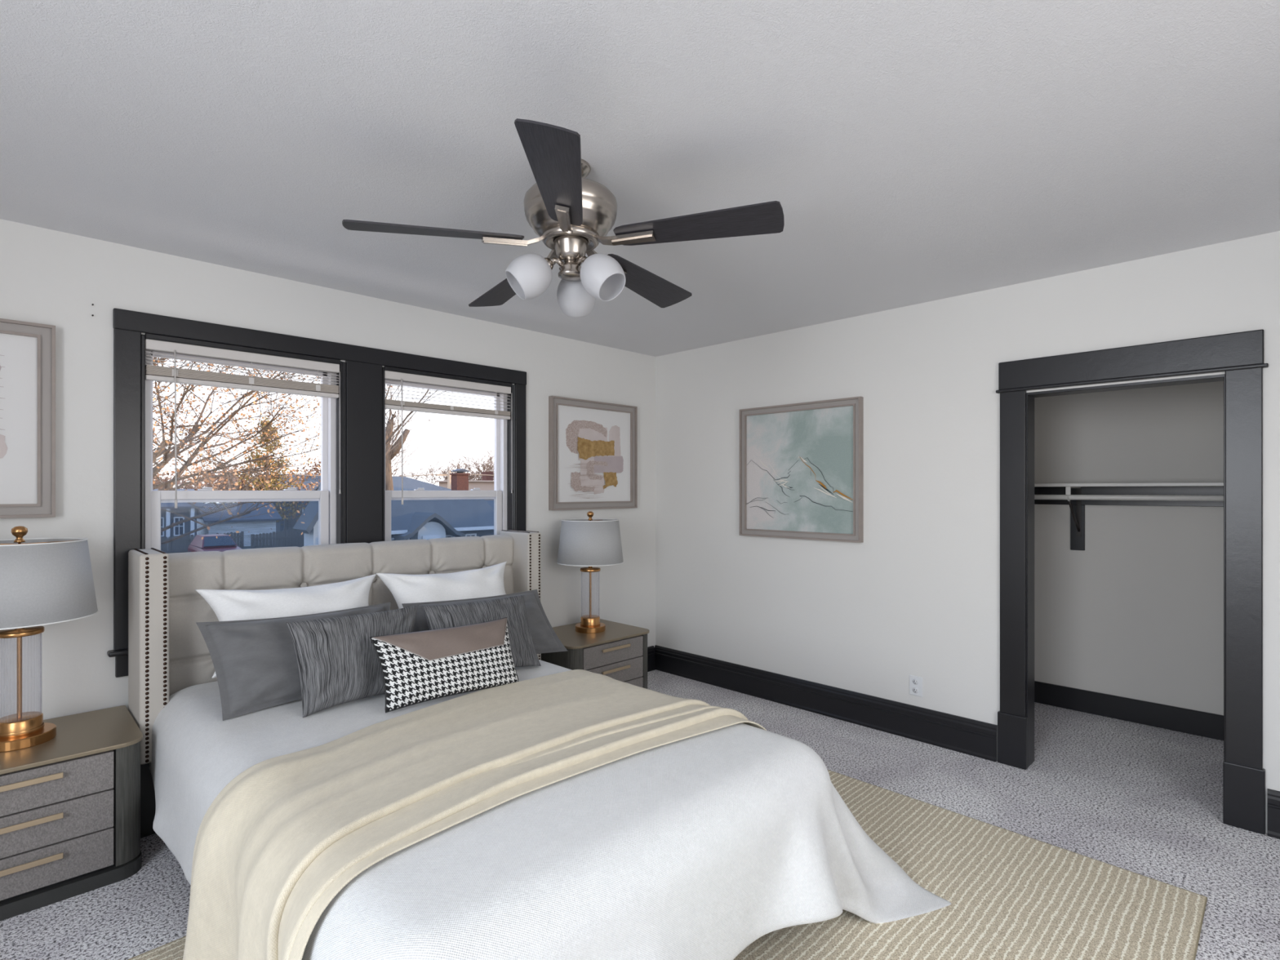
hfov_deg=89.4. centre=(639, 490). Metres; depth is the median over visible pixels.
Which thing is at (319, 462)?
bare tree
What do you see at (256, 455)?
evergreen tree
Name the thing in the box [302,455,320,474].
bare tree
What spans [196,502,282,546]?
shed
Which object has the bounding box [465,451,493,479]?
bare tree
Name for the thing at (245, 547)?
ground
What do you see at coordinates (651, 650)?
baseboard
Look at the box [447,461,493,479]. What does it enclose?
bare tree
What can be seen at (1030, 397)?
trim
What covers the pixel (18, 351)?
print
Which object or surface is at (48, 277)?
wall
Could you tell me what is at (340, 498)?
trim
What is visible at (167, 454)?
broadleaf tree
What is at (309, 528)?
house
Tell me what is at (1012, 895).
area rug
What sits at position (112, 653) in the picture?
trim
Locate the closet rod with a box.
[1034,494,1223,501]
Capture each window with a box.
[145,350,336,550]
[384,379,506,541]
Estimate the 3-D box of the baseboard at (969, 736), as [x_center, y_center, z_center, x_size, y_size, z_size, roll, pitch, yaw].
[1.026,1.374,4.418,0.030,0.192,2.570,0,0,-45]
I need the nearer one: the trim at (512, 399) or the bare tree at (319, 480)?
the trim at (512, 399)
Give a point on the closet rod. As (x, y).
(1091, 497)
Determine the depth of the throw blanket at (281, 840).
1.84 m
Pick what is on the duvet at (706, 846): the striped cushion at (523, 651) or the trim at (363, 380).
the striped cushion at (523, 651)
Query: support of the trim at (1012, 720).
attached to the wall at (919, 596)
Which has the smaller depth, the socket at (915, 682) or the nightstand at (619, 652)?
the socket at (915, 682)
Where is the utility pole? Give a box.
[292,470,493,488]
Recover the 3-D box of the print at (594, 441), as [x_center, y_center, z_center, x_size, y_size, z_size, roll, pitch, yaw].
[-0.332,-0.260,4.846,0.727,0.692,0.015,0,0,-45]
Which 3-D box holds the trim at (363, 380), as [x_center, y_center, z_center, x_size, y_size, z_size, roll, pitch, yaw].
[-1.555,-0.003,3.646,0.200,1.430,0.024,0,0,-45]
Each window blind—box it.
[145,338,341,508]
[384,370,512,504]
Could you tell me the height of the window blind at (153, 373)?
0.777 m
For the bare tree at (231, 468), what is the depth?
60.53 m
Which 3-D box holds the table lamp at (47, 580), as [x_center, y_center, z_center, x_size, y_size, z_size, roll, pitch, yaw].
[-2.354,0.545,2.454,0.459,0.819,0.459,0,0,-45]
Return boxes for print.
[0,333,36,504]
[558,404,630,502]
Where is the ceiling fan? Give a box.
[342,118,784,317]
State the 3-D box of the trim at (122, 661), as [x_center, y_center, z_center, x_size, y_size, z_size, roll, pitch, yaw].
[-1.559,0.781,3.643,2.179,0.101,0.022,0,0,-45]
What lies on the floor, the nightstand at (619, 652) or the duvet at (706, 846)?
the nightstand at (619, 652)
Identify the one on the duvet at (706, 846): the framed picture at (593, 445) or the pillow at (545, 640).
the pillow at (545, 640)
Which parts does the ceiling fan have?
blade, blade, blade arm, lamp shade, blade, blade arm, light arm, blade arm, lamp shade, light arm, lamp shade, blade arm, blade arm, blade, blade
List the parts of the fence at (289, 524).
post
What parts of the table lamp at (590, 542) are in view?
lamp shade, shade trim, shade trim, stem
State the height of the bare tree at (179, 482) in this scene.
6.113 m
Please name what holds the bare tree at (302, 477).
on the ground
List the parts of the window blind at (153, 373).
ladder cord, rail, ladder cord, ladder cord, pull cord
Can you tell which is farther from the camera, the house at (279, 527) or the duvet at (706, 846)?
the house at (279, 527)
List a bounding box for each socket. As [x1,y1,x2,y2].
[912,679,918,684]
[912,687,918,693]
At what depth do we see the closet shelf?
4.03 m
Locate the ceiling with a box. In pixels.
[0,0,1279,356]
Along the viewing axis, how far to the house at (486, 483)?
57.12 m
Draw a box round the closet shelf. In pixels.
[1034,482,1223,506]
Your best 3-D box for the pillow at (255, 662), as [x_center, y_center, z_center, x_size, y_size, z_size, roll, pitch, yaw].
[-1.393,0.687,2.736,0.783,0.345,0.242,0,0,-45]
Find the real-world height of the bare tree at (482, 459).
9.217 m
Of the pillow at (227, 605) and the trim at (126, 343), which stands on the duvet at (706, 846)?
the pillow at (227, 605)
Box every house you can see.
[152,488,204,553]
[254,473,320,532]
[292,484,320,546]
[314,468,470,490]
[391,498,493,540]
[435,471,493,500]
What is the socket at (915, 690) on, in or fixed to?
attached to the power outlet at (915, 682)
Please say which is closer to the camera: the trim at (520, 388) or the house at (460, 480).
the trim at (520, 388)
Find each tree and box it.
[152,356,388,544]
[152,465,217,503]
[152,475,195,488]
[164,454,245,503]
[191,457,239,503]
[207,466,276,502]
[233,416,309,524]
[271,469,319,519]
[282,451,320,474]
[288,464,320,482]
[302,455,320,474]
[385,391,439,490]
[391,464,426,481]
[407,459,470,484]
[442,463,493,479]
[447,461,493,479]
[449,446,493,475]
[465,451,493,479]
[470,445,493,479]
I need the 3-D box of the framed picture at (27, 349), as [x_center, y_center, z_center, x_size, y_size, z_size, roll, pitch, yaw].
[-2.760,-0.288,2.429,0.839,0.802,0.042,0,0,-45]
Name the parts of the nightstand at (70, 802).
handle, handle, handle, drawer, drawer, drawer, panel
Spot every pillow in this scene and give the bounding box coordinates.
[195,573,376,678]
[195,602,391,720]
[375,561,506,608]
[401,589,568,653]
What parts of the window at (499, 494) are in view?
sash, sash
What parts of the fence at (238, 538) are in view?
post, post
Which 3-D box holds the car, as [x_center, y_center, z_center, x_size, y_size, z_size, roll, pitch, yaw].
[-22.038,3.090,33.591,1.840,1.460,4.300,0,0,-45]
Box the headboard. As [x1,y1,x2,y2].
[128,529,541,838]
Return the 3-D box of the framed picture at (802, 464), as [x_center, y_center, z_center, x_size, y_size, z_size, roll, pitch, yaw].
[1.060,-0.128,4.374,0.042,0.912,0.926,0,0,-45]
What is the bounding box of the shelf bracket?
[1065,486,1084,550]
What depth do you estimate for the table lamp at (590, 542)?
4.29 m
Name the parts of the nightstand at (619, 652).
panel, drawer, drawer, handle, handle, drawer, panel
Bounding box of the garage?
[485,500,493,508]
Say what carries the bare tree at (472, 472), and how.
on the ground
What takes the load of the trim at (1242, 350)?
attached to the wall at (919, 596)
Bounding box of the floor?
[0,669,1279,959]
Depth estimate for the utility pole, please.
48.96 m
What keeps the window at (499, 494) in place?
in the wall at (48, 277)
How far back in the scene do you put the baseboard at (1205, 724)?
4.09 m
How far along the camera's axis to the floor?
2.91 m
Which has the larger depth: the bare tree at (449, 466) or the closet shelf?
the bare tree at (449, 466)
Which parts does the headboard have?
nailhead trim, leg, nailhead trim, headboard panel, nailhead trim, nailhead trim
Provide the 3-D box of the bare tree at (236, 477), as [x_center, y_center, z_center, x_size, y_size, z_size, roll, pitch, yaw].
[-34.557,0.787,56.664,6.156,6.135,5.602,0,0,-45]
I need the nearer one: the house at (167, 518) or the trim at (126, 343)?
the trim at (126, 343)
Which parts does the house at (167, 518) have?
pane, porch post, pane, porch post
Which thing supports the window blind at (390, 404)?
attached to the window at (499, 494)
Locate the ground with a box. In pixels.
[244,544,275,549]
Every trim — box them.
[106,648,128,657]
[112,307,526,385]
[113,328,141,650]
[115,654,128,677]
[141,333,346,549]
[345,360,382,542]
[382,365,515,541]
[514,383,525,530]
[995,328,1268,393]
[997,390,1027,769]
[1026,373,1225,767]
[1222,367,1265,834]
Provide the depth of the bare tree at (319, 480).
58.17 m
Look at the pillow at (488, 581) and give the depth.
3.42 m
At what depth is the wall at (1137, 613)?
4.11 m
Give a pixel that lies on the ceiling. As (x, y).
(911, 152)
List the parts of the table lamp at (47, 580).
stem, shade trim, lamp shade, shade trim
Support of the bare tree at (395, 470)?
on the ground
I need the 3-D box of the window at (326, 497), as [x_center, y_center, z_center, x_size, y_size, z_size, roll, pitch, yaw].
[-2.025,0.007,3.327,0.858,1.402,0.088,0,0,-45]
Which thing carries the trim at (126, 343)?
attached to the wall at (48, 277)
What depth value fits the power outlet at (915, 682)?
3.82 m
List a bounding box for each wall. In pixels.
[0,218,655,719]
[655,231,1279,832]
[1034,381,1223,715]
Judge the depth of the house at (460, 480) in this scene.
40.25 m
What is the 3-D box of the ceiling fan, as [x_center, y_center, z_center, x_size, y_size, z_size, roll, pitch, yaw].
[-0.239,-0.862,2.236,1.357,0.477,1.352,0,0,-45]
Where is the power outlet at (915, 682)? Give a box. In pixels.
[909,675,922,697]
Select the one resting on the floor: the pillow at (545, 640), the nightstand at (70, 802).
the nightstand at (70, 802)
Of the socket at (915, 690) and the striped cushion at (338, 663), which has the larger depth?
the socket at (915, 690)
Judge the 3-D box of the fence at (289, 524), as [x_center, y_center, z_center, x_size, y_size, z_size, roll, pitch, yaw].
[-21.767,2.760,44.581,5.020,2.120,0.165,0,0,-45]
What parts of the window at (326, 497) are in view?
sash, sash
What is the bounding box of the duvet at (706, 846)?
[149,659,951,959]
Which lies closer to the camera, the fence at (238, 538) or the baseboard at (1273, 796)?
the baseboard at (1273, 796)
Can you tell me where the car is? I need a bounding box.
[187,533,242,551]
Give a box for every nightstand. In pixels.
[0,705,142,920]
[541,618,649,688]
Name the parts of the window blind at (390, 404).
rail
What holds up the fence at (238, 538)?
on the ground
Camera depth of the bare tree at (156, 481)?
52.63 m
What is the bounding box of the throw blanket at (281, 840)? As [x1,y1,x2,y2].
[182,669,766,959]
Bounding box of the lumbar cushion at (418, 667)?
[369,617,519,712]
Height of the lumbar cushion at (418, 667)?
0.282 m
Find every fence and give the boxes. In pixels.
[160,531,244,553]
[250,529,303,548]
[284,518,302,546]
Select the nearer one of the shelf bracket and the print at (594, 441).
the shelf bracket
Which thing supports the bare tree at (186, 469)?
on the ground
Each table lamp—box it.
[0,525,98,752]
[556,511,623,633]
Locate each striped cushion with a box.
[286,604,417,717]
[422,595,541,666]
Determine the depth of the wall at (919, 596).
3.85 m
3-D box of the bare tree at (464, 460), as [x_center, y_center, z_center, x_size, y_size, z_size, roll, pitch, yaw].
[-16.967,-0.441,70.356,7.486,8.568,6.100,0,0,-34]
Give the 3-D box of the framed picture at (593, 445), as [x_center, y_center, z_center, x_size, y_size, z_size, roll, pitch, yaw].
[-0.333,-0.260,4.848,0.839,0.804,0.042,0,0,-45]
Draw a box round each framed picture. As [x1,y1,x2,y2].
[0,318,55,518]
[548,395,637,510]
[739,396,863,542]
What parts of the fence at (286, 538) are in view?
post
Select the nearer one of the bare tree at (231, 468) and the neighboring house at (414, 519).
the neighboring house at (414, 519)
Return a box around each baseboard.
[647,645,655,671]
[654,644,997,761]
[1034,680,1223,740]
[1266,788,1279,839]
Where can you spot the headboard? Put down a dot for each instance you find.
(168, 652)
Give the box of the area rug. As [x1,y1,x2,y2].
[127,769,1207,959]
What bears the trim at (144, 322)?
attached to the wall at (48, 277)

